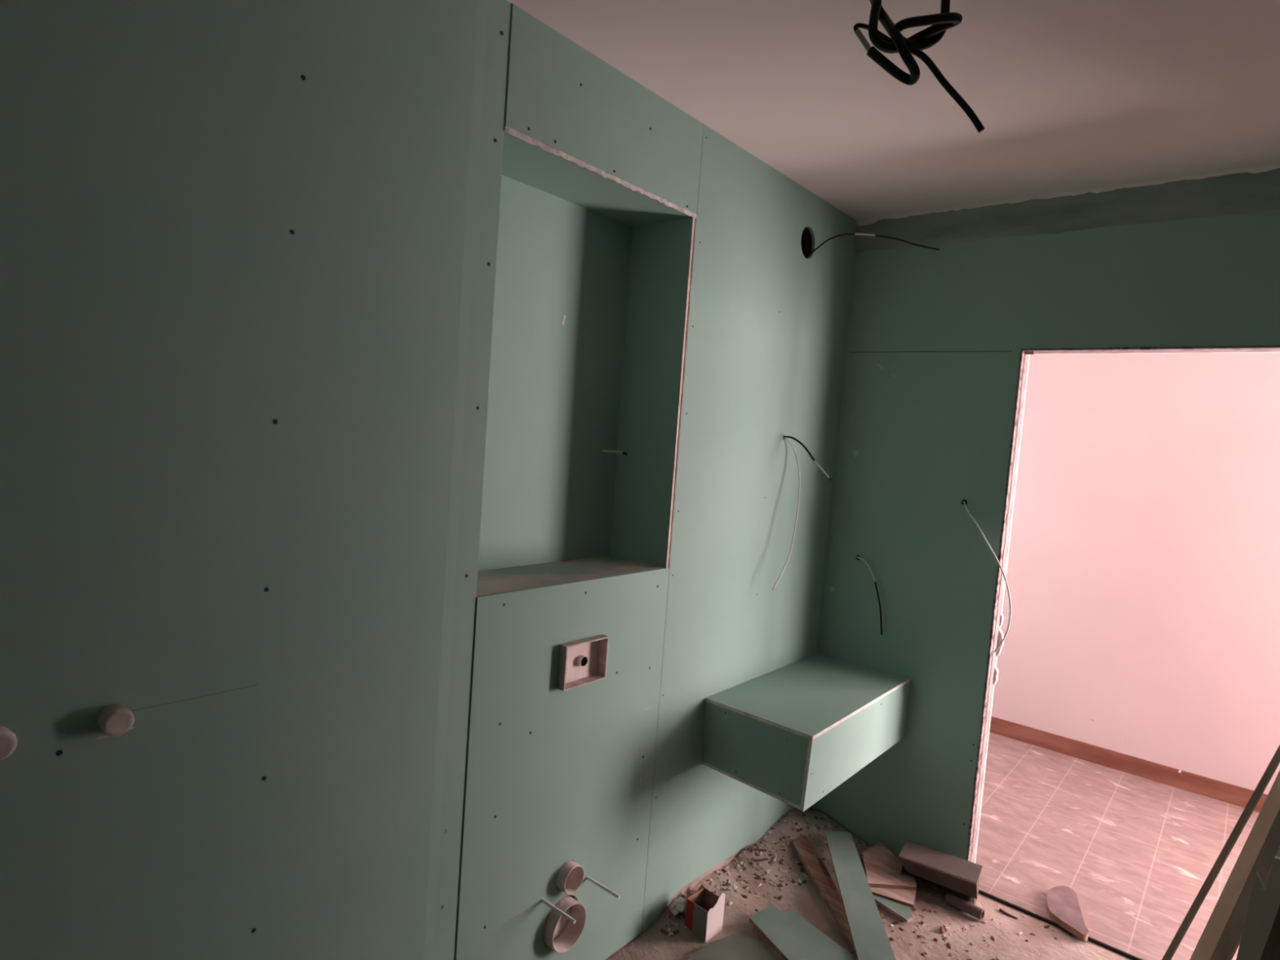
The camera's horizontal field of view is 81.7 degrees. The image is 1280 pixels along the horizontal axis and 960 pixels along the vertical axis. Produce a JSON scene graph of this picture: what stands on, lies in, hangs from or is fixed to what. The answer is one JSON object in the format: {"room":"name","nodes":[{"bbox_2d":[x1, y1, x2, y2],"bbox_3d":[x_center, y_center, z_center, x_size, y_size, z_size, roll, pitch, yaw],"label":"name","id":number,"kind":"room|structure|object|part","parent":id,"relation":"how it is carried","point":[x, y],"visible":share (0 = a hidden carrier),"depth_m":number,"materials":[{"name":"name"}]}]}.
{"room":"building under construction","nodes":[
{"label":"building under construction","id":0,"kind":"room"},
{"bbox_2d":[0,0,856,959],"bbox_3d":[-0.432,0.193,1.986,0.343,2.612,3.500,7,5,40],"label":"wall","id":1,"kind":"structure","parent":0,"point":[327,327],"depth_m":1.55,"materials":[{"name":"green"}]},
{"bbox_2d":[0,726,17,760],"bbox_3d":[-0.962,0.392,1.105,0.042,0.046,0.047,7,5,40],"label":"plug","id":2,"kind":"object","parent":1,"relation":"attached to","point":[8,740],"visible":1,"depth_m":1.10,"materials":[{"name":"white plastic"}]},
{"bbox_2d":[97,704,134,736],"bbox_3d":[-0.865,0.394,1.220,0.042,0.048,0.048,7,5,40],"label":"plug","id":3,"kind":"object","parent":1,"relation":"attached to","point":[114,720],"visible":1,"depth_m":1.21,"materials":[{"name":"white plastic"}]},
{"bbox_3d":[-0.912,0.207,1.162,0.012,2.600,1.620,7,5,40],"label":"plasterboard panel","id":4,"kind":"part","parent":1,"relation":"part of","materials":[{"name":"paint"}]},
{"bbox_2d":[541,897,576,924],"bbox_3d":[-0.235,1.176,2.033,0.158,0.010,0.010,7,5,40],"label":"rod","id":5,"kind":"object","parent":1,"relation":"attached to","point":[544,901],"visible":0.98,"depth_m":2.02,"materials":[{"name":"silver metal"}]},
{"bbox_3d":[-0.198,0.889,2.119,0.012,1.221,0.755,7,5,40],"label":"plasterboard panel","id":6,"kind":"part","parent":1,"relation":"part of","materials":[{"name":"paint"}]},
{"bbox_2d":[542,895,586,953],"bbox_3d":[-0.232,1.275,2.141,0.084,0.136,0.136,7,5,40],"label":"pipe","id":7,"kind":"object","parent":1,"relation":"attached to","point":[560,934],"visible":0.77,"depth_m":2.15,"materials":[{"name":"white plastic"}]},
{"bbox_3d":[-0.249,0.274,2.159,0.238,0.012,0.757,7,5,40],"label":"niche sill","id":8,"kind":"part","parent":1,"relation":"part of","materials":[{"name":"green paint"}]},
{"bbox_2d":[555,859,583,894],"bbox_3d":[-0.218,1.137,2.138,0.082,0.080,0.080,7,5,40],"label":"pipe","id":9,"kind":"object","parent":1,"relation":"attached to","point":[570,877],"visible":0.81,"depth_m":2.12,"materials":[{"name":"white plastic"}]},
{"bbox_2d":[557,634,608,691],"bbox_3d":[-0.163,0.510,2.084,0.039,0.124,0.169,7,5,40],"label":"box","id":10,"kind":"object","parent":1,"relation":"attached to","point":[582,662],"visible":1,"depth_m":2.09,"materials":[{"name":"plastic"}]},
{"bbox_3d":[-0.175,0.508,2.095,0.006,0.123,0.168,7,5,40],"label":"plate","id":11,"kind":"part","parent":10,"relation":"part of","materials":[{"name":"plastic"}]},
{"bbox_2d":[586,875,620,898],"bbox_3d":[-0.119,1.188,2.173,0.158,0.010,0.010,7,5,40],"label":"rod","id":12,"kind":"object","parent":1,"relation":"attached to","point":[594,882],"visible":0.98,"depth_m":2.16,"materials":[{"name":"silver metal"}]},
{"bbox_3d":[-0.062,-0.955,1.996,0.012,0.273,0.755,7,5,40],"label":"plasterboard panel","id":13,"kind":"part","parent":1,"relation":"part of","materials":[{"name":"paint"}]},
{"bbox_2d":[602,449,626,455],"bbox_3d":[-0.090,-0.092,2.426,0.109,0.014,0.010,6,4,28],"label":"cable","id":14,"kind":"object","parent":1,"relation":"attached to","point":[603,451],"visible":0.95,"depth_m":2.42,"materials":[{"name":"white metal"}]},
{"bbox_3d":[0.457,0.199,2.793,0.012,2.600,1.121,7,5,40],"label":"plasterboard panel","id":15,"kind":"part","parent":1,"relation":"part of","materials":[{"name":"paint"}]},
{"bbox_2d":[772,436,799,590],"bbox_3d":[0.560,0.123,2.807,0.101,0.569,0.153,4,4,-2],"label":"wire","id":16,"kind":"object","parent":1,"relation":"hanging from","point":[783,437],"visible":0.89,"depth_m":2.83,"materials":[{"name":"beige"}]},
{"bbox_2d":[702,653,910,811],"bbox_3d":[0.652,0.907,2.800,0.417,0.250,0.863,7,5,40],"label":"shelf","id":17,"kind":"object","parent":1,"relation":"attached to","point":[793,733],"visible":1,"depth_m":2.57,"materials":[{"name":"paint"}]},
{"bbox_3d":[0.637,1.021,2.814,0.398,0.016,0.862,7,5,40],"label":"panel","id":18,"kind":"part","parent":17,"relation":"part of","materials":[{"name":"paper"}]},
{"bbox_3d":[0.380,0.908,2.485,0.405,0.225,0.022,8,5,41],"label":"panel","id":19,"kind":"part","parent":17,"relation":"part of","materials":[{"name":"paint"}]},
{"bbox_3d":[0.661,0.789,2.792,0.417,0.012,0.863,7,5,40],"label":"panel","id":20,"kind":"part","parent":17,"relation":"part of","materials":[{"name":"paint"}]},
{"bbox_3d":[0.803,0.933,2.674,0.020,0.238,0.863,7,5,40],"label":"panel","id":21,"kind":"part","parent":17,"relation":"part of","materials":[{"name":"paint"}]},
{"bbox_2d":[782,435,831,480],"bbox_3d":[0.618,-0.085,2.794,0.239,0.153,0.009,7,5,40],"label":"cable","id":22,"kind":"object","parent":1,"relation":"attached to","point":[788,437],"visible":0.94,"depth_m":2.78,"materials":[{"name":"black plastic"}]},
{"bbox_2d":[804,232,939,257],"bbox_3d":[0.819,-0.862,2.745,0.576,0.117,0.015,7,5,39],"label":"cable","id":23,"kind":"object","parent":1,"relation":"attached to","point":[855,233],"visible":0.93,"depth_m":2.71,"materials":[{"name":"black plastic"}]},
{"bbox_2d":[544,806,1132,959],"bbox_3d":[0.166,1.563,1.495,2.090,0.126,3.508,7,5,40],"label":"floor","id":24,"kind":"structure","parent":0,"point":[809,904],"depth_m":2.62,"materials":[{"name":"beige concrete"}]},
{"bbox_2d":[668,902,679,916],"bbox_3d":[0.119,1.461,2.522,0.041,0.037,0.034,7,5,40],"label":"lump","id":25,"kind":"object","parent":24,"relation":"on","point":[673,909],"visible":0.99,"depth_m":2.51,"materials":[{"name":"grey stone"}]},
{"bbox_2d":[673,897,686,912],"bbox_3d":[0.136,1.452,2.530,0.055,0.044,0.052,7,5,40],"label":"lump","id":26,"kind":"object","parent":24,"relation":"on","point":[680,903],"visible":0.92,"depth_m":2.52,"materials":[{"name":"white stone"}]},
{"bbox_2d":[687,891,695,897],"bbox_3d":[0.182,1.462,2.603,0.033,0.029,0.032,7,5,40],"label":"lump","id":27,"kind":"object","parent":24,"relation":"on","point":[691,893],"visible":0.4,"depth_m":2.60,"materials":[{"name":"beige stone"}]},
{"bbox_2d":[697,884,706,890],"bbox_3d":[0.223,1.465,2.644,0.034,0.038,0.034,7,5,40],"label":"lump","id":28,"kind":"object","parent":24,"relation":"on","point":[701,886],"visible":0.37,"depth_m":2.64,"materials":[{"name":"beige stone"}]},
{"bbox_2d":[684,888,724,942],"bbox_3d":[0.218,1.445,2.486,0.090,0.146,0.094,8,5,44],"label":"carton","id":29,"kind":"object","parent":24,"relation":"on","point":[704,909],"visible":1,"depth_m":2.46,"materials":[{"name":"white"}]},
{"bbox_3d":[0.165,1.459,2.473,0.031,0.112,0.002,8,5,43],"label":"red panel","id":30,"kind":"part","parent":29,"relation":"part of","materials":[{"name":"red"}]},
{"bbox_2d":[688,933,777,959],"bbox_3d":[0.301,1.512,2.369,0.308,0.012,0.155,4,4,-6],"label":"scrap","id":31,"kind":"object","parent":24,"relation":"on","point":[733,947],"visible":1,"depth_m":2.37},
{"bbox_2d":[752,848,766,851],"bbox_3d":[0.468,1.460,2.922,0.060,0.007,0.010,4,4,0],"label":"splinter","id":32,"kind":"object","parent":24,"relation":"on","point":[754,849],"visible":1,"depth_m":2.92,"materials":[{"name":"brown wood"}]},
{"bbox_2d":[755,857,768,862],"bbox_3d":[0.472,1.470,2.866,0.055,0.007,0.010,3,4,-18],"label":"splinter","id":33,"kind":"object","parent":24,"relation":"on","point":[763,859],"visible":1,"depth_m":2.86,"materials":[{"name":"brown wood"}]},
{"bbox_2d":[753,925,784,959],"bbox_3d":[0.433,1.518,2.374,0.049,0.014,0.263,2,4,-25],"label":"batten","id":34,"kind":"object","parent":24,"relation":"on","point":[775,953],"visible":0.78,"depth_m":2.40,"materials":[{"name":"brown wood"}]},
{"bbox_2d":[749,905,857,959],"bbox_3d":[0.536,1.508,2.405,0.219,0.013,0.393,2,4,-31],"label":"plasterboard offcut","id":35,"kind":"object","parent":34,"relation":"on","point":[789,934],"visible":1,"depth_m":2.42,"materials":[{"name":"green paper"}]},
{"bbox_2d":[791,835,856,957],"bbox_3d":[0.676,1.513,2.676,0.066,0.047,0.755,4,4,-5],"label":"wooden plank","id":36,"kind":"object","parent":24,"relation":"on","point":[802,846],"visible":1,"depth_m":2.75,"materials":[{"name":"brown wood"}]},
{"bbox_2d":[816,857,844,912],"bbox_3d":[0.731,1.528,2.657,0.039,0.030,0.549,4,4,-8],"label":"wooden plank","id":37,"kind":"object","parent":24,"relation":"on","point":[832,883],"visible":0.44,"depth_m":2.77,"materials":[{"name":"brown wood"}]},
{"bbox_2d":[648,808,1053,959],"bbox_3d":[0.968,1.545,2.374,1.577,0.086,1.086,7,5,40],"label":"crumbs","id":38,"kind":"object","parent":24,"relation":"on","point":[797,828],"visible":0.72,"depth_m":2.77,"materials":[{"name":"brown"}]},
{"bbox_2d":[824,830,895,959],"bbox_3d":[0.770,1.488,2.560,0.126,0.059,0.934,5,4,5],"label":"strip","id":39,"kind":"object","parent":24,"relation":"on","point":[870,940],"visible":1,"depth_m":2.59,"materials":[{"name":"green paper"}]},
{"bbox_2d":[862,841,916,889],"bbox_3d":[0.969,1.508,2.898,0.183,0.014,0.320,5,4,11],"label":"wood board","id":40,"kind":"object","parent":24,"relation":"on","point":[882,866],"visible":0.82,"depth_m":2.85,"materials":[{"name":"brown wood"}]},
{"bbox_2d":[872,893,912,923],"bbox_3d":[0.915,1.541,2.683,0.070,0.012,0.166,1,5,-37],"label":"plasterboard offcut","id":41,"kind":"object","parent":24,"relation":"on","point":[902,912],"visible":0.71,"depth_m":2.66,"materials":[{"name":"paper"}]},
{"bbox_2d":[870,887,916,907],"bbox_3d":[0.948,1.532,2.725,0.195,0.012,0.110,4,4,-4],"label":"wood board","id":42,"kind":"object","parent":24,"relation":"on","point":[906,897],"visible":0.64,"depth_m":2.73,"materials":[{"name":"brown wood"}]},
{"bbox_2d":[897,840,982,904],"bbox_3d":[1.136,1.503,2.810,0.282,0.118,0.146,7,4,32],"label":"cardboard box","id":43,"kind":"object","parent":24,"relation":"on","point":[962,876],"visible":0.93,"depth_m":2.78,"materials":[{"name":"brown cardboard"}]},
{"bbox_3d":[1.027,1.493,2.876,0.005,0.114,0.134,7,4,32],"label":"panel","id":44,"kind":"part","parent":43,"relation":"part of","materials":[{"name":"brown cardboard"}]},
{"bbox_3d":[1.138,1.446,2.807,0.278,0.004,0.146,7,5,32],"label":"lid","id":45,"kind":"part","parent":43,"relation":"part of","materials":[{"name":"brown cardboard"}]},
{"bbox_3d":[1.246,1.518,2.745,0.005,0.114,0.129,7,5,32],"label":"panel","id":46,"kind":"part","parent":43,"relation":"part of","materials":[{"name":"brown cardboard"}]},
{"bbox_2d":[939,927,945,933],"bbox_3d":[1.053,1.566,2.580,0.020,0.020,0.019,3,4,-19],"label":"lump","id":47,"kind":"object","parent":24,"relation":"on","point":[941,929],"visible":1,"depth_m":2.57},
{"bbox_2d":[943,924,950,930],"bbox_3d":[1.072,1.566,2.589,0.021,0.022,0.020,7,5,40],"label":"lump","id":48,"kind":"object","parent":24,"relation":"on","point":[946,927],"visible":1,"depth_m":2.58,"materials":[{"name":"white stone"}]},
{"bbox_2d":[945,892,984,920],"bbox_3d":[1.185,1.555,2.704,0.038,0.038,0.128,0,5,-45],"label":"pipe offcut","id":49,"kind":"object","parent":24,"relation":"on","point":[951,899],"visible":1,"depth_m":2.69,"materials":[{"name":"grey plastic"}]},
{"bbox_2d":[999,907,1017,919],"bbox_3d":[1.345,1.585,2.703,0.013,0.011,0.063,1,5,-41],"label":"wood sliver","id":50,"kind":"object","parent":24,"relation":"on","point":[1000,908],"visible":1,"depth_m":2.70,"materials":[{"name":"brown"}]},
{"bbox_2d":[1161,744,1279,959],"bbox_3d":[1.515,0.655,1.757,0.560,2.013,0.051,7,5,40],"label":"plank","id":51,"kind":"object","parent":24,"relation":"on","point":[1274,762],"visible":1,"depth_m":1.81,"materials":[{"name":"wood"}]},
{"bbox_2d":[1190,770,1279,959],"bbox_3d":[1.460,0.581,1.608,0.539,2.186,0.069,7,5,40],"label":"plank","id":52,"kind":"object","parent":24,"relation":"on","point":[1209,939],"visible":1,"depth_m":1.70,"materials":[{"name":"brown wood"}]},
{"bbox_2d":[1209,808,1279,959],"bbox_3d":[1.413,0.582,1.554,0.487,2.171,0.024,7,5,40],"label":"plank","id":53,"kind":"object","parent":24,"relation":"on","point":[1228,940],"visible":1,"depth_m":1.62,"materials":[{"name":"brown wood"}]},
{"bbox_2d":[1235,855,1279,959],"bbox_3d":[1.237,1.206,1.549,0.108,0.898,0.017,7,5,40],"label":"leaning board","id":54,"kind":"object","parent":24,"relation":"on","point":[1264,903],"visible":1,"depth_m":1.51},
{"bbox_2d":[1259,903,1279,959],"bbox_3d":[1.340,0.382,1.339,0.430,2.593,0.036,7,5,40],"label":"plank","id":55,"kind":"object","parent":24,"relation":"on","point":[1271,951],"visible":1,"depth_m":1.43,"materials":[{"name":"brown wood"}]},
{"bbox_2d":[1264,844,1279,888],"bbox_3d":[1.447,0.370,1.487,0.424,2.608,0.017,7,5,40],"label":"leaning board","id":56,"kind":"object","parent":24,"relation":"on","point":[1277,854],"visible":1,"depth_m":1.57,"materials":[{"name":"brown wood"}]},
{"bbox_2d":[506,0,1279,220],"bbox_3d":[0.351,-1.063,1.258,2.220,0.100,3.600,7,5,40],"label":"ceiling","id":57,"kind":"structure","parent":0,"point":[1067,95],"depth_m":1.93,"materials":[{"name":"paint"}]},
{"bbox_2d":[853,0,984,133],"bbox_3d":[0.387,-0.730,0.996,0.182,0.526,0.061,5,4,6],"label":"cable","id":58,"kind":"object","parent":57,"relation":"hanging from","point":[929,37],"visible":1,"depth_m":1.00,"materials":[{"name":"black plastic"}]},
{"bbox_2d":[811,168,1279,863],"bbox_3d":[1.446,0.279,2.773,2.220,2.612,0.121,7,5,40],"label":"wall","id":59,"kind":"structure","parent":0,"point":[935,339],"depth_m":2.87,"materials":[{"name":"paint"}]},
{"bbox_2d":[856,556,882,634],"bbox_3d":[0.954,0.480,3.091,0.023,0.299,0.153,1,5,-39],"label":"cable","id":60,"kind":"object","parent":59,"relation":"attached to","point":[865,562],"visible":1,"depth_m":3.05,"materials":[{"name":"black plastic"}]},
{"bbox_2d":[963,501,1011,652],"bbox_3d":[1.290,0.362,2.785,0.031,0.544,0.230,2,5,-35],"label":"wire","id":61,"kind":"object","parent":59,"relation":"attached to","point":[964,502],"visible":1,"depth_m":2.73,"materials":[{"name":"beige"}]},
{"bbox_2d":[855,164,1279,226],"bbox_3d":[1.590,-0.996,2.559,1.780,0.024,0.013,7,5,40],"label":"trim","id":62,"kind":"structure","parent":59,"relation":"attached to","point":[1261,169],"depth_m":2.60,"materials":[{"name":"paint"}]},
{"bbox_2d":[965,345,1279,862],"bbox_3d":[1.702,0.587,2.558,0.890,2.065,0.120,7,5,40],"label":"trim","id":63,"kind":"structure","parent":59,"relation":"attached to","point":[1024,352],"depth_m":2.78,"materials":[{"name":"paint"}]},
{"bbox_2d":[975,732,1259,959],"bbox_3d":[2.227,1.634,3.202,4.550,0.050,1.778,7,5,40],"label":"floor","id":64,"kind":"structure","parent":0,"point":[1135,852],"depth_m":3.23,"materials":[{"name":"tile"}]},
{"bbox_2d":[1045,885,1088,941],"bbox_3d":[1.559,1.579,2.723,0.114,0.023,0.301,6,4,21],"label":"wood offcut","id":65,"kind":"object","parent":64,"relation":"on","point":[1063,907],"visible":1,"depth_m":2.70,"materials":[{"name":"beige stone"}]},
{"bbox_2d":[991,352,1279,794],"bbox_3d":[2.926,0.336,3.835,4.550,2.650,0.100,7,5,40],"label":"wall","id":66,"kind":"structure","parent":0,"point":[1143,576],"depth_m":3.94,"materials":[{"name":"paint"}]},
{"bbox_2d":[989,715,1267,812],"bbox_3d":[2.806,1.487,3.870,4.550,0.238,0.011,7,5,40],"label":"baseboard","id":67,"kind":"structure","parent":66,"relation":"attached to","point":[1236,795],"depth_m":4.00,"materials":[{"name":"brown wood"}]}
]}

